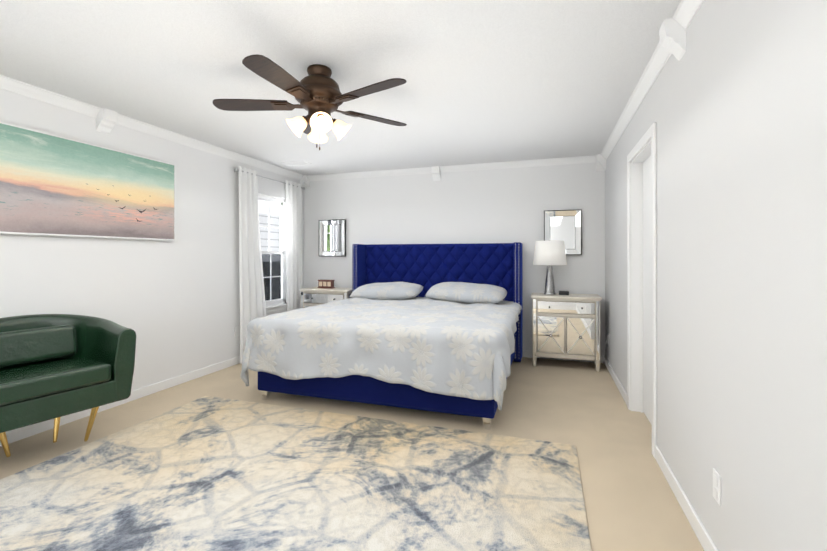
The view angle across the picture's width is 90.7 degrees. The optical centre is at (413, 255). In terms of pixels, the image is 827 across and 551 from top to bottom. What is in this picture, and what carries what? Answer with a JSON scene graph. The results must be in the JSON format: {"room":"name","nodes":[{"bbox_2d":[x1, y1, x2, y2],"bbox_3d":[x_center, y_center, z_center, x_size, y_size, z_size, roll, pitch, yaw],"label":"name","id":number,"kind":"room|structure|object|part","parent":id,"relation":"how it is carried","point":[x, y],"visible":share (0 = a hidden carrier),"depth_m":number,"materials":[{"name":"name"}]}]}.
{"room":"bedroom","nodes":[
{"label":"bedroom","id":0,"kind":"room"},
{"bbox_2d":[0,89,303,390],"bbox_3d":[-2.592,0.042,3.336,0.120,2.440,5.820,0,0,18],"label":"wall","id":1,"kind":"structure","parent":0,"point":[174,306],"depth_m":3.77,"materials":[{"name":"white paint"}]},
{"bbox_2d":[0,121,175,240],"bbox_3d":[-2.599,-0.513,3.049,0.038,0.734,1.874,0,0,18],"label":"picture","id":2,"kind":"object","parent":1,"relation":"attached to","point":[53,185],"visible":1,"depth_m":3.13,"materials":[{"name":"paper"}]},
{"bbox_2d":[0,356,239,446],"bbox_3d":[-2.530,1.220,3.314,0.013,0.085,5.820,0,0,18],"label":"baseboard","id":3,"kind":"structure","parent":1,"relation":"attached to","point":[14,435],"depth_m":3.54,"materials":[{"name":"white"}]},
{"bbox_2d":[0,75,303,179],"bbox_3d":[-2.507,-1.142,3.309,0.060,0.072,5.820,0,0,18],"label":"crown molding","id":4,"kind":"structure","parent":1,"relation":"attached to","point":[6,83],"depth_m":3.54,"materials":[{"name":"white wood"}]},
{"bbox_2d":[234,326,238,336],"bbox_3d":[-2.058,0.884,4.759,0.009,0.115,0.070,0,0,18],"label":"electrical outlet","id":5,"kind":"object","parent":1,"relation":"attached to","point":[236,331],"visible":1,"depth_m":4.75,"materials":[{"name":"white plastic"}]},
{"bbox_2d":[234,168,304,189],"bbox_3d":[-1.835,-0.981,5.309,0.091,0.033,1.384,0,0,18],"label":"curtain rod","id":6,"kind":"object","parent":1,"relation":"attached to","point":[237,170],"visible":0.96,"depth_m":5.16,"materials":[{"name":"silver metal"}]},
{"bbox_2d":[238,166,265,363],"bbox_3d":[-1.928,0.112,4.923,0.061,2.275,0.510,0,0,18],"label":"curtain","id":7,"kind":"object","parent":6,"relation":"hanging from","point":[252,300],"visible":0.79,"depth_m":4.84,"materials":[{"name":"white fabric"}]},
{"bbox_2d":[285,180,301,310],"bbox_3d":[-1.666,0.113,5.715,0.064,2.275,0.400,0,0,18],"label":"curtain","id":8,"kind":"object","parent":6,"relation":"hanging from","point":[293,209],"visible":0.71,"depth_m":5.71,"materials":[{"name":"white fabric"}]},
{"bbox_2d":[258,194,285,306],"bbox_3d":[-1.906,-0.060,5.426,0.054,1.450,0.640,0,0,18],"label":"window","id":9,"kind":"structure","parent":1,"relation":"in","point":[282,227],"depth_m":5.62,"materials":[{"name":"white plastic"}]},
{"bbox_2d":[262,254,280,300],"bbox_3d":[-1.936,0.292,5.435,0.001,0.665,0.560,0,0,18],"label":"screen","id":10,"kind":"object","parent":9,"relation":"attached to","point":[276,287],"depth_m":5.52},
{"bbox_2d":[266,303,286,312],"bbox_3d":[-1.853,0.701,5.408,0.065,0.077,0.680,0,0,18],"label":"window sill","id":11,"kind":"structure","parent":1,"relation":"attached to","point":[274,308],"depth_m":5.44,"materials":[{"name":"white wood"}]},
{"bbox_2d":[0,0,680,175],"bbox_3d":[-0.592,-1.228,2.682,4.330,0.100,6.060,0,0,18],"label":"ceiling","id":12,"kind":"structure","parent":0,"point":[491,81],"depth_m":2.54,"materials":[{"name":"white paint"}]},
{"bbox_2d":[96,108,116,133],"bbox_3d":[-2.489,-1.090,3.313,0.092,0.175,0.105,0,0,18],"label":"corbel","id":13,"kind":"object","parent":12,"relation":"attached to","point":[106,119],"depth_m":3.29,"materials":[{"name":"white wood"}]},
{"bbox_2d":[281,160,311,165],"bbox_3d":[-1.486,-1.169,5.174,0.340,0.013,0.170,0,0,18],"label":"ceiling vent","id":14,"kind":"object","parent":12,"relation":"in","point":[293,163],"visible":1,"depth_m":5.15,"materials":[{"name":"white metal"}]},
{"bbox_2d":[300,175,309,188],"bbox_3d":[-1.598,-1.087,6.021,0.100,0.175,0.100,0,0,18],"label":"corbel","id":15,"kind":"object","parent":12,"relation":"attached to","point":[305,182],"depth_m":5.99,"materials":[{"name":"white"}]},
{"bbox_2d":[213,54,406,149],"bbox_3d":[-0.609,-0.919,2.537,1.272,0.520,1.224,0,0,18],"label":"ceiling fan","id":16,"kind":"object","parent":12,"relation":"hanging from","point":[318,95],"visible":1,"depth_m":2.50,"materials":[{"name":"brown wood"}]},
{"bbox_3d":[-0.596,-0.984,2.589,0.300,0.390,0.300,0,0,18],"label":"motor","id":17,"kind":"part","parent":16,"relation":"part of","materials":[{"name":"brown metal"}]},
{"bbox_2d":[431,166,440,180],"bbox_3d":[0.299,-1.088,5.404,0.105,0.175,0.092,0,0,18],"label":"corbel","id":18,"kind":"object","parent":12,"relation":"attached to","point":[435,170],"depth_m":5.38,"materials":[{"name":"white wood"}]},
{"bbox_2d":[596,154,605,170],"bbox_3d":[2.194,-1.089,4.780,0.100,0.175,0.100,0,0,18],"label":"corbel","id":19,"kind":"object","parent":12,"relation":"attached to","point":[600,160],"depth_m":4.75,"materials":[{"name":"white wood"}]},
{"bbox_2d":[659,18,685,60],"bbox_3d":[1.311,-1.092,2.070,0.092,0.175,0.105,0,0,18],"label":"corbel","id":20,"kind":"object","parent":12,"relation":"attached to","point":[672,33],"depth_m":2.03,"materials":[{"name":"white wood"}]},
{"bbox_2d":[0,357,703,550],"bbox_3d":[-0.592,1.312,2.679,4.330,0.100,6.060,0,0,18],"label":"floor","id":21,"kind":"structure","parent":0,"point":[631,502],"depth_m":3.00,"materials":[{"name":"carpet"}]},
{"bbox_2d":[0,314,135,456],"bbox_3d":[-2.405,0.830,2.612,0.637,0.856,0.875,0,0,30],"label":"tub chair","id":22,"kind":"object","parent":21,"relation":"on","point":[56,367],"visible":0.98,"depth_m":2.63,"materials":[{"name":"green leather"}]},
{"bbox_2d":[0,358,110,405],"bbox_3d":[-2.349,0.768,2.579,0.508,0.123,0.571,0,0,30],"label":"cushion","id":23,"kind":"object","parent":22,"relation":"on","point":[22,384],"depth_m":2.49,"materials":[{"name":"green leather"}]},
{"bbox_3d":[-2.367,0.904,2.589,0.522,0.145,0.635,0,0,30],"label":"seat","id":24,"kind":"part","parent":22,"relation":"part of","materials":[{"name":"green leather"}]},
{"bbox_2d":[0,396,591,550],"bbox_3d":[-0.781,1.254,1.989,3.080,0.014,2.490,0,0,18],"label":"rug","id":25,"kind":"object","parent":21,"relation":"on","point":[207,473],"visible":0.94,"depth_m":2.18,"materials":[{"name":"beige carpet"}]},
{"bbox_2d":[300,287,351,307],"bbox_3d":[-1.154,0.860,5.671,0.746,0.810,0.424,0,0,18],"label":"nightstand","id":26,"kind":"object","parent":21,"relation":"on","point":[313,296],"visible":0.33,"depth_m":5.51,"materials":[{"name":"beige metal"}]},
{"bbox_2d":[317,279,334,287],"bbox_3d":[-1.227,0.396,5.740,0.230,0.117,0.090,0,0,18],"label":"box","id":27,"kind":"object","parent":26,"relation":"on","point":[323,283],"visible":1,"depth_m":5.70,"materials":[{"name":"brown wood"}]},
{"bbox_2d":[240,242,522,429],"bbox_3d":[-0.059,0.553,4.274,2.278,1.420,2.430,0,0,18],"label":"bed","id":28,"kind":"object","parent":21,"relation":"on","point":[433,327],"visible":1,"depth_m":3.35,"materials":[{"name":"blue fabric"}]},
{"bbox_2d":[240,297,521,410],"bbox_3d":[-0.098,0.809,4.153,2.278,0.632,2.180,0,0,18],"label":"duvet","id":29,"kind":"object","parent":28,"relation":"on","point":[440,353],"depth_m":3.21,"materials":[{"name":"fabric"}]},
{"bbox_2d":[349,282,422,299],"bbox_3d":[-0.328,0.434,5.109,0.881,0.209,0.526,0,0,18],"label":"pillow","id":30,"kind":"object","parent":28,"relation":"on","point":[389,290],"depth_m":4.92,"materials":[{"name":"fabric"}]},
{"bbox_3d":[0.309,0.515,5.384,2.030,1.340,0.090,0,0,18],"label":"headboard panel","id":31,"kind":"part","parent":28,"relation":"part of","materials":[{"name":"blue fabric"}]},
{"bbox_2d":[425,282,506,302],"bbox_3d":[0.619,0.426,4.788,0.921,0.216,0.525,0,0,18],"label":"pillow","id":32,"kind":"object","parent":28,"relation":"on","point":[454,292],"depth_m":4.62,"materials":[{"name":"fabric"}]},
{"bbox_2d":[531,293,601,371],"bbox_3d":[1.749,0.859,4.721,0.746,0.810,0.424,0,0,18],"label":"nightstand","id":33,"kind":"object","parent":21,"relation":"on","point":[565,326],"visible":1,"depth_m":4.54,"materials":[{"name":"beige metal"}]},
{"bbox_2d":[533,238,566,294],"bbox_3d":[1.599,0.126,4.794,0.379,0.655,0.379,0,0,18],"label":"table lamp","id":34,"kind":"object","parent":33,"relation":"on","point":[549,253],"visible":1,"depth_m":4.67,"materials":[{"name":"white fabric"}]},
{"bbox_3d":[1.599,-0.032,4.794,0.379,0.280,0.379,0,0,18],"label":"lamp shade","id":35,"kind":"part","parent":34,"relation":"part of","materials":[{"name":"white fabric"}]},
{"bbox_2d":[559,291,568,294],"bbox_3d":[1.743,0.431,4.736,0.110,0.044,0.080,0,0,18],"label":"dock","id":36,"kind":"object","parent":33,"relation":"on","point":[563,292],"visible":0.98,"depth_m":4.70,"materials":[{"name":"black plastic"}]},
{"bbox_2d":[304,163,604,355],"bbox_3d":[0.332,0.045,5.504,4.330,2.440,0.120,0,0,18],"label":"wall","id":37,"kind":"structure","parent":0,"point":[509,205],"depth_m":5.29,"materials":[{"name":"white paint"}]},
{"bbox_2d":[319,219,345,255],"bbox_3d":[-1.176,-0.255,5.911,0.430,0.530,0.040,0,0,18],"label":"wall mirror","id":38,"kind":"object","parent":37,"relation":"attached to","point":[332,237],"visible":1,"depth_m":5.91,"materials":[{"name":"grey metal"}]},
{"bbox_2d":[308,155,595,180],"bbox_3d":[0.299,-1.139,5.421,3.960,0.072,0.060,0,0,18],"label":"crown molding","id":39,"kind":"structure","parent":37,"relation":"attached to","point":[582,159],"depth_m":5.30,"materials":[{"name":"white wood"}]},
{"bbox_2d":[522,350,602,362],"bbox_3d":[0.326,1.222,5.435,4.060,0.085,0.013,0,0,18],"label":"baseboard","id":40,"kind":"structure","parent":37,"relation":"attached to","point":[526,353],"depth_m":4.99,"materials":[{"name":"white wood"}]},
{"bbox_2d":[544,209,581,254],"bbox_3d":[1.802,-0.278,4.937,0.430,0.545,0.040,0,0,18],"label":"wall mirror","id":41,"kind":"object","parent":37,"relation":"attached to","point":[565,226],"visible":0.75,"depth_m":4.93,"materials":[{"name":"grey metal"}]},
{"bbox_2d":[605,0,826,550],"bbox_3d":[1.409,0.041,2.026,0.120,2.440,5.820,0,0,18],"label":"wall","id":42,"kind":"structure","parent":0,"point":[733,105],"depth_m":1.44,"materials":[{"name":"white paint"}]},
{"bbox_2d":[603,356,626,404],"bbox_3d":[2.015,1.221,4.091,0.013,0.085,1.455,0,0,18],"label":"baseboard","id":43,"kind":"structure","parent":42,"relation":"attached to","point":[622,391],"depth_m":3.94,"materials":[{"name":"white wood"}]},
{"bbox_2d":[627,122,656,457],"bbox_3d":[1.703,0.214,2.950,0.140,2.095,0.900,0,0,18],"label":"door frame","id":44,"kind":"structure","parent":42,"relation":"attached to","point":[636,194],"depth_m":3.26,"materials":[{"name":"white wood"}]},
{"bbox_2d":[601,0,703,159],"bbox_3d":[1.323,-1.143,2.056,0.060,0.072,5.820,0,0,18],"label":"crown molding","id":45,"kind":"structure","parent":42,"relation":"attached to","point":[686,11],"depth_m":2.60,"materials":[{"name":"white wood"}]},
{"bbox_2d":[655,446,717,550],"bbox_3d":[0.979,1.217,0.922,0.013,0.085,3.395,0,0,18],"label":"baseboard","id":46,"kind":"structure","parent":42,"relation":"attached to","point":[695,522],"depth_m":1.98,"materials":[{"name":"white"}]},
{"bbox_2d":[713,468,720,505],"bbox_3d":[1.214,0.925,1.637,0.009,0.115,0.070,0,0,18],"label":"electrical outlet","id":47,"kind":"object","parent":42,"relation":"attached to","point":[716,486],"visible":1,"depth_m":1.62,"materials":[{"name":"white plastic"}]},
{"label":"outside","id":48,"kind":"structure","parent":0,"visible":0},
{"bbox_2d":[258,200,279,250],"bbox_3d":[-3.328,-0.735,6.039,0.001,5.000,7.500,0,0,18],"label":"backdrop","id":49,"kind":"structure","parent":48,"point":[275,234],"depth_m":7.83,"materials":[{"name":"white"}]}
]}

